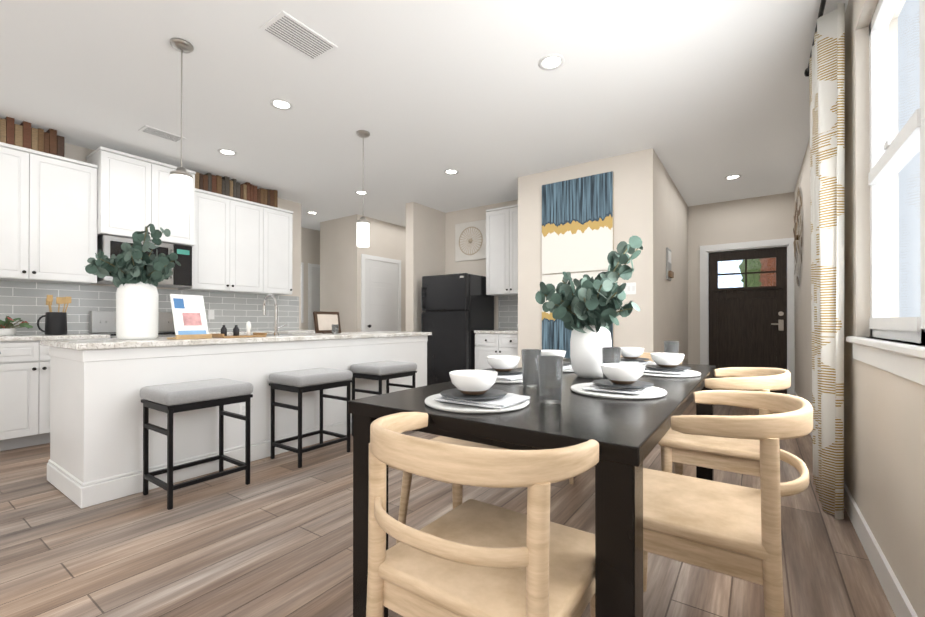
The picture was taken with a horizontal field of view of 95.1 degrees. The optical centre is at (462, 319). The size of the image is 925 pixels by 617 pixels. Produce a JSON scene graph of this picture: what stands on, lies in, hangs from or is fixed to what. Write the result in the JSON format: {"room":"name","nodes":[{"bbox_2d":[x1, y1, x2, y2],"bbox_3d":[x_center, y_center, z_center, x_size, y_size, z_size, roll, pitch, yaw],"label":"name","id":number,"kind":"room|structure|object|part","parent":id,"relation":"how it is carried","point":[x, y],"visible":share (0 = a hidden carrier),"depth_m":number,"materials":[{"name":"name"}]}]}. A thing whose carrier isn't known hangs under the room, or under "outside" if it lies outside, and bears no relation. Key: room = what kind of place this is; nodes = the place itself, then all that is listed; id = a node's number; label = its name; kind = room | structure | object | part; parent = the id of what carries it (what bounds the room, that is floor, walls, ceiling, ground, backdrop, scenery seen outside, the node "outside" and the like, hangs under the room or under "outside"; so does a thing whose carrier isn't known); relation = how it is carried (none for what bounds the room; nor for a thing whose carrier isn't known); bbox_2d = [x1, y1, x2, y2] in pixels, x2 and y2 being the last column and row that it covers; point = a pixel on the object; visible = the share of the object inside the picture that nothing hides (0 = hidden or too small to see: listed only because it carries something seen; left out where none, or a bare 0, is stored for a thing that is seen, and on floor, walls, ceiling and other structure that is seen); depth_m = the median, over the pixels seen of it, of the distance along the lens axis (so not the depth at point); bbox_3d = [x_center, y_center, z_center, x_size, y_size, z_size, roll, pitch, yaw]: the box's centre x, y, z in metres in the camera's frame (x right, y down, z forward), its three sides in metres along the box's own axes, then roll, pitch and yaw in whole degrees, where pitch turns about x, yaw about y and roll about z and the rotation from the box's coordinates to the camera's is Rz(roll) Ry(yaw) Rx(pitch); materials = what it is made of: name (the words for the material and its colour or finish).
{"room":"kitchen","nodes":[
{"label":"kitchen","id":0,"kind":"room"},
{"bbox_2d":[2,143,300,329],"bbox_3d":[-4.233,-0.332,3.597,0.150,2.743,6.360,0,0,35],"label":"wall","id":1,"kind":"structure","parent":0,"point":[75,152],"depth_m":6.06,"materials":[{"name":"paint"}]},
{"bbox_2d":[0,142,39,281],"bbox_3d":[-3.974,-0.903,3.523,0.343,1.115,0.561,0,0,35],"label":"upper cabinet","id":2,"kind":"object","parent":1,"relation":"attached to","point":[19,166],"depth_m":3.57,"materials":[{"name":"wood"}]},
{"bbox_2d":[36,152,99,285],"bbox_3d":[-3.728,-0.902,3.876,0.343,1.115,0.508,0,0,35],"label":"upper cabinet","id":3,"kind":"object","parent":1,"relation":"attached to","point":[59,215],"depth_m":3.81,"materials":[{"name":"wood"}]},
{"bbox_2d":[0,116,64,156],"bbox_3d":[-4.241,-1.591,3.100,0.190,0.254,1.928,0,0,35],"label":"books","id":4,"kind":"object","parent":3,"relation":"on","point":[24,134],"visible":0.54,"depth_m":3.66,"materials":[{"name":"brown paper"}]},
{"bbox_2d":[86,146,159,240],"bbox_3d":[-3.419,-1.212,4.252,0.423,0.810,0.455,0,0,35],"label":"upper cabinet","id":5,"kind":"object","parent":1,"relation":"attached to","point":[127,185],"depth_m":4.10,"materials":[{"name":"wood"}]},
{"bbox_2d":[96,235,191,287],"bbox_3d":[-3.304,-0.580,4.382,0.460,0.437,0.760,0,0,35],"label":"over-the-range microwave","id":6,"kind":"object","parent":5,"relation":"attached to","point":[109,246],"visible":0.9,"depth_m":4.39,"materials":[{"name":"silver metal"}]},
{"bbox_2d":[160,162,195,245],"bbox_3d":[-3.218,-1.211,4.540,0.423,0.810,0.455,0,0,35],"label":"upper cabinet","id":7,"kind":"object","parent":1,"relation":"attached to","point":[182,227],"depth_m":4.44,"materials":[{"name":"wood"}]},
{"bbox_2d":[178,189,235,293],"bbox_3d":[-2.988,-0.897,4.939,0.343,1.115,0.462,0,0,35],"label":"upper cabinet","id":8,"kind":"object","parent":1,"relation":"attached to","point":[214,252],"depth_m":4.86,"materials":[{"name":"wood"}]},
{"bbox_2d":[236,198,267,293],"bbox_3d":[-2.768,-0.896,5.254,0.343,1.115,0.514,0,0,35],"label":"upper cabinet","id":9,"kind":"object","parent":1,"relation":"attached to","point":[251,217],"depth_m":5.21,"materials":[{"name":"wood"}]},
{"bbox_2d":[268,206,292,297],"bbox_3d":[-2.549,-0.894,5.569,0.343,1.115,0.462,0,0,35],"label":"upper cabinet","id":10,"kind":"object","parent":1,"relation":"attached to","point":[279,220],"depth_m":5.52,"materials":[{"name":"wood"}]},
{"bbox_2d":[195,172,277,207],"bbox_3d":[-2.788,-1.581,5.184,0.188,0.252,1.007,0,0,35],"label":"books","id":11,"kind":"object","parent":10,"relation":"on","point":[226,186],"visible":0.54,"depth_m":5.09,"materials":[{"name":"paper"}]},
{"bbox_2d":[208,330,314,333],"bbox_3d":[-2.564,0.159,5.287,0.647,0.035,1.555,0,0,35],"label":"countertop","id":12,"kind":"structure","parent":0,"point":[210,331],"depth_m":5.21,"materials":[{"name":"white stone"}]},
{"bbox_2d":[301,227,319,329],"bbox_3d":[-2.272,-0.310,8.751,0.174,2.743,4.340,0,0,35],"label":"wall","id":13,"kind":"structure","parent":0,"point":[310,271],"depth_m":7.83,"materials":[{"name":"paint"}]},
{"bbox_2d":[320,214,405,331],"bbox_3d":[-1.086,-0.311,8.461,0.950,2.743,3.460,0,0,35],"label":"wall block","id":14,"kind":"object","parent":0,"point":[341,252],"visible":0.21,"depth_m":7.08,"materials":[{"name":"paint"}]},
{"bbox_2d":[361,254,400,331],"bbox_3d":[-1.346,-0.005,7.190,0.074,2.120,0.920,0,0,35],"label":"pantry door","id":15,"kind":"structure","parent":14,"relation":"attached to","point":[380,293],"depth_m":7.17,"materials":[{"name":"white wood"}]},
{"bbox_2d":[0,0,848,230],"bbox_3d":[-1.528,-1.728,4.729,9.100,0.060,11.300,0,0,35],"label":"ceiling","id":16,"kind":"structure","parent":0,"point":[703,99],"depth_m":3.15,"materials":[{"name":"white paint"}]},
{"bbox_2d":[138,125,185,142],"bbox_3d":[-2.747,-1.697,3.872,0.170,0.009,0.320,0,0,35],"label":"ceiling vent","id":17,"kind":"object","parent":16,"relation":"in","point":[160,133],"visible":0.96,"depth_m":3.85,"materials":[{"name":"white metal"}]},
{"bbox_2d":[170,38,193,213],"bbox_3d":[-1.741,-1.188,2.620,0.124,1.038,0.124,0,0,35],"label":"pendant light","id":18,"kind":"object","parent":16,"relation":"hanging from","point":[181,178],"visible":1,"depth_m":2.58,"materials":[{"name":"white glass"}]},
{"bbox_2d":[218,149,236,155],"bbox_3d":[-2.384,-1.697,4.288,0.176,0.006,0.176,0,0,35],"label":"recessed light","id":19,"kind":"object","parent":16,"relation":"in","point":[228,152],"visible":1,"depth_m":4.29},
{"bbox_2d":[269,99,292,109],"bbox_3d":[-1.432,-1.701,3.345,0.176,0.006,0.176,0,0,35],"label":"recessed light","id":20,"kind":"object","parent":16,"relation":"in","point":[281,104],"visible":1,"depth_m":3.35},
{"bbox_2d":[259,11,337,60],"bbox_3d":[-0.983,-1.703,2.556,0.240,0.009,0.380,0,0,35],"label":"ceiling vent","id":21,"kind":"object","parent":16,"relation":"in","point":[292,32],"visible":1,"depth_m":2.54,"materials":[{"name":"white metal"}]},
{"bbox_2d":[355,191,367,194],"bbox_3d":[-1.346,-1.692,5.637,0.176,0.006,0.176,0,0,35],"label":"recessed light","id":22,"kind":"object","parent":16,"relation":"in","point":[361,192],"visible":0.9,"depth_m":5.63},
{"bbox_2d":[356,130,369,247],"bbox_3d":[-0.906,-1.183,3.853,0.124,1.038,0.124,0,0,35],"label":"pendant light","id":23,"kind":"object","parent":16,"relation":"hanging from","point":[363,232],"visible":1,"depth_m":3.81,"materials":[{"name":"white glass"}]},
{"bbox_2d":[444,169,458,174],"bbox_3d":[-0.128,-1.695,4.849,0.176,0.006,0.176,0,0,35],"label":"recessed light","id":24,"kind":"object","parent":16,"relation":"in","point":[451,171],"visible":1,"depth_m":4.84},
{"bbox_2d":[538,54,564,70],"bbox_3d":[0.590,-1.704,2.801,0.176,0.006,0.176,0,0,35],"label":"recessed light","id":25,"kind":"object","parent":16,"relation":"in","point":[549,62],"visible":1,"depth_m":2.80,"materials":[{"name":"white plastic"}]},
{"bbox_2d":[724,175,741,179],"bbox_3d":[3.216,-1.694,5.030,0.176,0.006,0.176,0,0,35],"label":"recessed light","id":26,"kind":"object","parent":16,"relation":"in","point":[731,177],"visible":1,"depth_m":5.03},
{"bbox_2d":[406,202,444,331],"bbox_3d":[-0.549,-0.320,6.417,0.150,2.743,0.760,0,0,35],"label":"wall","id":27,"kind":"structure","parent":0,"point":[425,240],"depth_m":6.18,"materials":[{"name":"paint"}]},
{"bbox_2d":[0,400,895,616],"bbox_3d":[-1.528,1.075,4.717,9.100,0.060,11.300,0,0,35],"label":"floor","id":28,"kind":"structure","parent":0,"point":[274,538],"depth_m":1.93,"materials":[{"name":"brown wood"}]},
{"bbox_2d":[0,338,51,450],"bbox_3d":[-3.851,0.604,3.446,0.639,0.870,0.562,0,0,35],"label":"base cabinet","id":29,"kind":"object","parent":28,"relation":"on","point":[25,364],"depth_m":3.39,"materials":[{"name":"wood"}]},
{"bbox_2d":[0,334,109,337],"bbox_3d":[-4.502,0.148,2.506,0.647,0.035,3.665,0,0,35],"label":"countertop","id":30,"kind":"structure","parent":29,"relation":"on","point":[16,335],"depth_m":3.60,"materials":[{"name":"white stone"}]},
{"bbox_2d":[0,316,32,335],"bbox_3d":[-3.823,0.048,3.531,0.272,0.170,0.317,0,0,35],"label":"potted plant","id":31,"kind":"object","parent":30,"relation":"on","point":[7,328],"visible":0.98,"depth_m":3.54,"materials":[{"name":"plant"}]},
{"bbox_2d":[37,295,70,334],"bbox_3d":[-3.627,-0.041,3.756,0.151,0.352,0.222,0,0,35],"label":"pitcher","id":32,"kind":"object","parent":30,"relation":"on","point":[55,323],"visible":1,"depth_m":3.72,"materials":[{"name":"black ceramic"}]},
{"bbox_2d":[52,338,98,339],"bbox_3d":[-3.604,0.606,3.800,0.639,0.870,0.510,0,0,35],"label":"base cabinet","id":33,"kind":"object","parent":28,"relation":"on","point":[52,338],"depth_m":3.61,"materials":[{"name":"stone"}]},
{"bbox_2d":[89,311,174,337],"bbox_3d":[-3.213,0.468,4.315,0.673,1.110,0.760,0,0,35],"label":"range","id":34,"kind":"object","parent":28,"relation":"on","point":[102,322],"visible":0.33,"depth_m":4.25,"materials":[{"name":"silver metal"}]},
{"bbox_2d":[140,378,252,509],"bbox_3d":[-1.614,0.715,2.584,0.400,0.640,0.490,0,0,35],"label":"stool","id":35,"kind":"object","parent":28,"relation":"on","point":[169,399],"visible":1,"depth_m":2.49,"materials":[{"name":"black metal"}]},
{"bbox_2d":[47,334,431,507],"bbox_3d":[-1.533,0.605,3.740,0.736,0.870,2.978,0,0,35],"label":"kitchen island","id":36,"kind":"object","parent":28,"relation":"on","point":[96,430],"depth_m":2.71,"materials":[{"name":"wood"}]},
{"bbox_2d":[40,331,431,349],"bbox_3d":[-1.533,0.152,3.743,0.790,0.035,3.030,0,0,35],"label":"island countertop","id":37,"kind":"structure","parent":36,"relation":"on","point":[101,343],"depth_m":2.82,"materials":[{"name":"beige stone"}]},
{"bbox_2d":[84,224,180,339],"bbox_3d":[-2.207,-0.248,2.852,0.550,0.757,0.541,0,0,35],"label":"vase","id":38,"kind":"object","parent":37,"relation":"on","point":[136,279],"visible":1,"depth_m":2.75,"materials":[{"name":"white ceramic"}]},
{"bbox_2d":[167,294,211,338],"bbox_3d":[-1.878,-0.021,2.917,0.110,0.304,0.240,0,0,27],"label":"stand","id":39,"kind":"object","parent":37,"relation":"on","point":[189,316],"visible":1,"depth_m":2.91,"materials":[{"name":"white paper"}]},
{"bbox_2d":[212,321,266,337],"bbox_3d":[-1.688,0.071,3.199,0.180,0.122,0.332,0,0,35],"label":"tray","id":40,"kind":"object","parent":37,"relation":"on","point":[223,334],"visible":0.96,"depth_m":3.13,"materials":[{"name":"brown wood"}]},
{"bbox_2d":[313,311,340,333],"bbox_3d":[-1.337,0.028,4.234,0.110,0.218,0.300,0,0,35],"label":"picture frame","id":41,"kind":"object","parent":37,"relation":"on","point":[324,322],"visible":0.96,"depth_m":4.21,"materials":[{"name":"brown wood"}]},
{"bbox_2d":[332,324,338,333],"bbox_3d":[-1.208,0.091,4.010,0.064,0.090,0.064,0,0,35],"label":"cup","id":42,"kind":"object","parent":37,"relation":"on","point":[335,329],"visible":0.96,"depth_m":3.99,"materials":[{"name":"clear glass"}]},
{"bbox_2d":[239,403,245,419],"bbox_3d":[-1.577,0.660,3.052,0.006,0.115,0.070,0,0,35],"label":"outlet","id":43,"kind":"object","parent":36,"relation":"attached to","point":[242,408],"visible":0.48,"depth_m":3.04,"materials":[{"name":"white plastic"}]},
{"bbox_2d":[268,368,352,467],"bbox_3d":[-1.157,0.718,3.240,0.400,0.640,0.490,0,0,35],"label":"stool","id":44,"kind":"object","parent":28,"relation":"on","point":[299,382],"visible":1,"depth_m":3.14,"materials":[{"name":"grey fabric"}]},
{"bbox_2d":[350,361,416,435],"bbox_3d":[-0.717,0.721,3.872,0.400,0.640,0.490,0,0,35],"label":"stool","id":45,"kind":"object","parent":28,"relation":"on","point":[380,371],"visible":0.69,"depth_m":3.74,"materials":[{"name":"grey fabric"}]},
{"bbox_2d":[421,273,493,384],"bbox_3d":[-0.072,0.220,6.006,0.760,1.660,0.765,0,0,35],"label":"fridge","id":46,"kind":"object","parent":28,"relation":"on","point":[457,309],"visible":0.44,"depth_m":5.71,"materials":[{"name":"black metal"}]},
{"bbox_2d":[388,436,573,543],"bbox_3d":[0.204,0.807,2.255,0.360,0.457,1.400,0,0,35],"label":"chair","id":47,"kind":"object","parent":28,"relation":"on","point":[457,491],"visible":0.08,"depth_m":1.83,"materials":[{"name":"brown wood"}]},
{"bbox_2d":[366,412,598,616],"bbox_3d":[0.060,0.630,1.016,0.526,0.800,0.520,0,0,35],"label":"chair","id":48,"kind":"object","parent":28,"relation":"on","point":[472,558],"visible":1,"depth_m":0.88,"materials":[{"name":"brown wood"}]},
{"bbox_2d":[474,204,517,369],"bbox_3d":[0.631,-0.236,5.652,0.740,2.570,0.658,0,0,35],"label":"cabinets","id":49,"kind":"object","parent":28,"relation":"on","point":[502,253],"visible":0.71,"depth_m":5.68,"materials":[{"name":"wood"}]},
{"bbox_2d":[348,358,715,616],"bbox_3d":[0.573,0.653,1.980,0.920,0.760,2.030,0,0,35],"label":"dining table","id":50,"kind":"object","parent":28,"relation":"on","point":[627,435],"visible":0.54,"depth_m":1.13,"materials":[{"name":"black wood"}]},
{"bbox_2d":[425,359,529,413],"bbox_3d":[0.047,0.219,1.375,0.336,0.100,0.336,0,0,35],"label":"place setting","id":51,"kind":"object","parent":50,"relation":"on","point":[473,392],"depth_m":1.31,"materials":[{"name":"white ceramic"}]},
{"bbox_2d":[486,351,560,362],"bbox_3d":[0.207,0.222,1.963,0.336,0.100,0.336,0,0,35],"label":"place setting","id":52,"kind":"object","parent":50,"relation":"on","point":[504,358],"depth_m":2.03,"materials":[{"name":"white ceramic"}]},
{"bbox_2d":[521,349,540,387],"bbox_3d":[0.276,0.196,1.696,0.079,0.150,0.079,0,0,26],"label":"tumbler","id":53,"kind":"object","parent":50,"relation":"on","point":[526,353],"depth_m":1.67,"materials":[{"name":"clear glass"}]},
{"bbox_2d":[531,352,562,404],"bbox_3d":[0.284,0.194,1.366,0.079,0.150,0.079,0,0,26],"label":"tumbler","id":54,"kind":"object","parent":50,"relation":"on","point":[543,374],"depth_m":1.34,"materials":[{"name":"clear glass"}]},
{"bbox_2d":[541,350,565,357],"bbox_3d":[0.517,0.224,2.356,0.336,0.100,0.336,0,0,35],"label":"place setting","id":55,"kind":"object","parent":50,"relation":"on","point":[563,352],"depth_m":2.34,"materials":[{"name":"white ceramic"}]},
{"bbox_2d":[535,236,642,377],"bbox_3d":[0.584,-0.054,1.993,0.512,0.653,0.437,0,0,35],"label":"centerpiece","id":56,"kind":"object","parent":50,"relation":"on","point":[585,312],"visible":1,"depth_m":1.93,"materials":[{"name":"plant"}]},
{"bbox_2d":[602,347,620,378],"bbox_3d":[0.651,0.196,1.848,0.079,0.150,0.079,0,0,26],"label":"tumbler","id":57,"kind":"object","parent":50,"relation":"on","point":[609,354],"depth_m":1.82,"materials":[{"name":"clear glass"}]},
{"bbox_2d":[563,355,680,399],"bbox_3d":[0.582,0.220,1.592,0.336,0.100,0.336,0,0,35],"label":"place setting","id":58,"kind":"object","parent":50,"relation":"on","point":[622,382],"depth_m":1.56,"materials":[{"name":"white ceramic"}]},
{"bbox_2d":[621,347,700,377],"bbox_3d":[1.021,0.223,2.152,0.336,0.100,0.336,0,0,35],"label":"place setting","id":59,"kind":"object","parent":50,"relation":"on","point":[685,373],"depth_m":2.14,"materials":[{"name":"white ceramic"}]},
{"bbox_2d":[664,341,678,352],"bbox_3d":[1.201,0.199,2.428,0.079,0.150,0.079,0,0,26],"label":"tumbler","id":60,"kind":"object","parent":50,"relation":"on","point":[669,346],"depth_m":2.40,"materials":[{"name":"clear glass"}]},
{"bbox_2d":[621,352,681,470],"bbox_3d":[1.193,0.638,2.870,0.526,0.800,0.520,0,0,35],"label":"chair","id":61,"kind":"object","parent":28,"relation":"on","point":[646,355],"depth_m":3.05,"materials":[{"name":"brown wood"}]},
{"bbox_2d":[658,367,790,476],"bbox_3d":[1.279,0.634,2.067,0.520,0.800,0.526,0,0,35],"label":"chair","id":62,"kind":"object","parent":28,"relation":"on","point":[734,455],"visible":0.69,"depth_m":1.92,"materials":[{"name":"brown wood"}]},
{"bbox_2d":[643,390,812,616],"bbox_3d":[0.758,0.631,1.321,0.520,0.800,0.526,0,0,35],"label":"chair","id":63,"kind":"object","parent":28,"relation":"on","point":[732,530],"visible":0.81,"depth_m":1.14,"materials":[{"name":"brown wood"}]},
{"bbox_2d":[445,200,517,329],"bbox_3d":[0.411,-0.320,6.303,1.855,2.743,0.150,0,0,35],"label":"wall","id":64,"kind":"structure","parent":0,"point":[473,267],"depth_m":6.47,"materials":[{"name":"paint"}]},
{"bbox_2d":[455,219,485,261],"bbox_3d":[0.129,-1.188,6.387,0.580,0.580,0.038,0,0,35],"label":"frame","id":65,"kind":"object","parent":64,"relation":"attached to","point":[470,240],"visible":0.94,"depth_m":6.38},
{"bbox_2d":[518,148,687,367],"bbox_3d":[2.006,-0.323,5.662,1.495,2.743,2.638,0,0,35],"label":"wall","id":66,"kind":"structure","parent":0,"point":[650,208],"depth_m":4.61,"materials":[{"name":"paint"}]},
{"bbox_3d":[1.239,-0.041,4.609,0.790,0.930,0.036,0,0,35],"label":"bottom picture","id":67,"kind":"part","parent":66,"relation":"part of"},
{"bbox_3d":[1.239,-1.028,4.613,0.790,1.015,0.036,0,0,35],"label":"top picture","id":68,"kind":"part","parent":66,"relation":"part of"},
{"bbox_2d":[621,282,635,294],"bbox_3d":[1.693,-0.317,4.312,0.145,0.120,0.008,0,0,35],"label":"switch plate","id":69,"kind":"object","parent":66,"relation":"attached to","point":[630,288],"visible":0.73,"depth_m":4.30,"materials":[{"name":"white plastic"}]},
{"bbox_2d":[666,247,673,280],"bbox_3d":[2.388,-0.635,4.859,0.049,0.360,0.240,0,0,35],"label":"decor","id":70,"kind":"object","parent":66,"relation":"attached to","point":[669,274],"visible":0.98,"depth_m":4.79,"materials":[{"name":"silver metal"}]},
{"bbox_2d":[688,192,793,364],"bbox_3d":[3.315,-0.320,6.448,2.745,2.743,0.150,0,0,35],"label":"wall","id":71,"kind":"structure","parent":0,"point":[769,217],"depth_m":6.04,"materials":[{"name":"paint"}]},
{"bbox_2d":[700,238,794,394],"bbox_3d":[3.978,-0.018,5.955,1.094,2.135,0.138,0,0,35],"label":"door frame","id":72,"kind":"structure","parent":71,"relation":"attached to","point":[706,250],"depth_m":5.87,"materials":[{"name":"white wood"}]},
{"bbox_2d":[709,247,786,393],"bbox_3d":[3.977,0.030,5.927,0.911,2.016,0.101,0,0,35],"label":"front door","id":73,"kind":"structure","parent":71,"relation":"in","point":[747,326],"depth_m":5.92,"materials":[{"name":"black wood"}]},
{"bbox_2d":[718,258,775,287],"bbox_3d":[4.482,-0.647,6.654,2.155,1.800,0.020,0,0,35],"label":"door window","id":74,"kind":"structure","parent":0,"point":[756,267],"depth_m":6.64,"materials":[{"name":"glass"}]},
{"bbox_2d":[794,0,924,616],"bbox_3d":[2.110,-0.338,2.187,0.150,2.743,11.300,0,0,35],"label":"wall","id":75,"kind":"structure","parent":0,"point":[884,445],"depth_m":2.04,"materials":[{"name":"paint"}]},
{"bbox_2d":[793,187,801,285],"bbox_3d":[3.890,-0.952,4.914,0.041,1.150,1.168,0,0,35],"label":"frame","id":76,"kind":"object","parent":75,"relation":"attached to","point":[796,237],"visible":1,"depth_m":4.88,"materials":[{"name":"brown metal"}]},
{"bbox_2d":[804,0,825,76],"bbox_3d":[1.389,-1.655,1.415,0.143,0.060,3.388,0,0,35],"label":"curtain rod","id":77,"kind":"object","parent":75,"relation":"attached to","point":[820,14],"visible":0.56,"depth_m":2.29,"materials":[{"name":"black metal"}]},
{"bbox_2d":[809,3,844,518],"bbox_3d":[2.074,-0.305,2.411,0.106,2.656,0.590,0,0,35],"label":"curtain","id":78,"kind":"object","parent":77,"relation":"hanging from","point":[827,116],"visible":1,"depth_m":2.24,"materials":[{"name":"fabric"}]},
{"bbox_2d":[793,391,917,616],"bbox_3d":[1.654,0.976,1.652,0.034,0.110,9.610,0,0,35],"label":"baseboard","id":79,"kind":"structure","parent":75,"relation":"attached to","point":[898,600],"depth_m":1.64,"materials":[{"name":"white wood"}]},
{"bbox_2d":[846,0,924,385],"bbox_3d":[1.522,-0.630,1.410,0.145,1.640,1.730,0,0,35],"label":"window","id":80,"kind":"structure","parent":75,"relation":"in","point":[905,360],"depth_m":1.84,"materials":[{"name":"white glass"}]}
]}

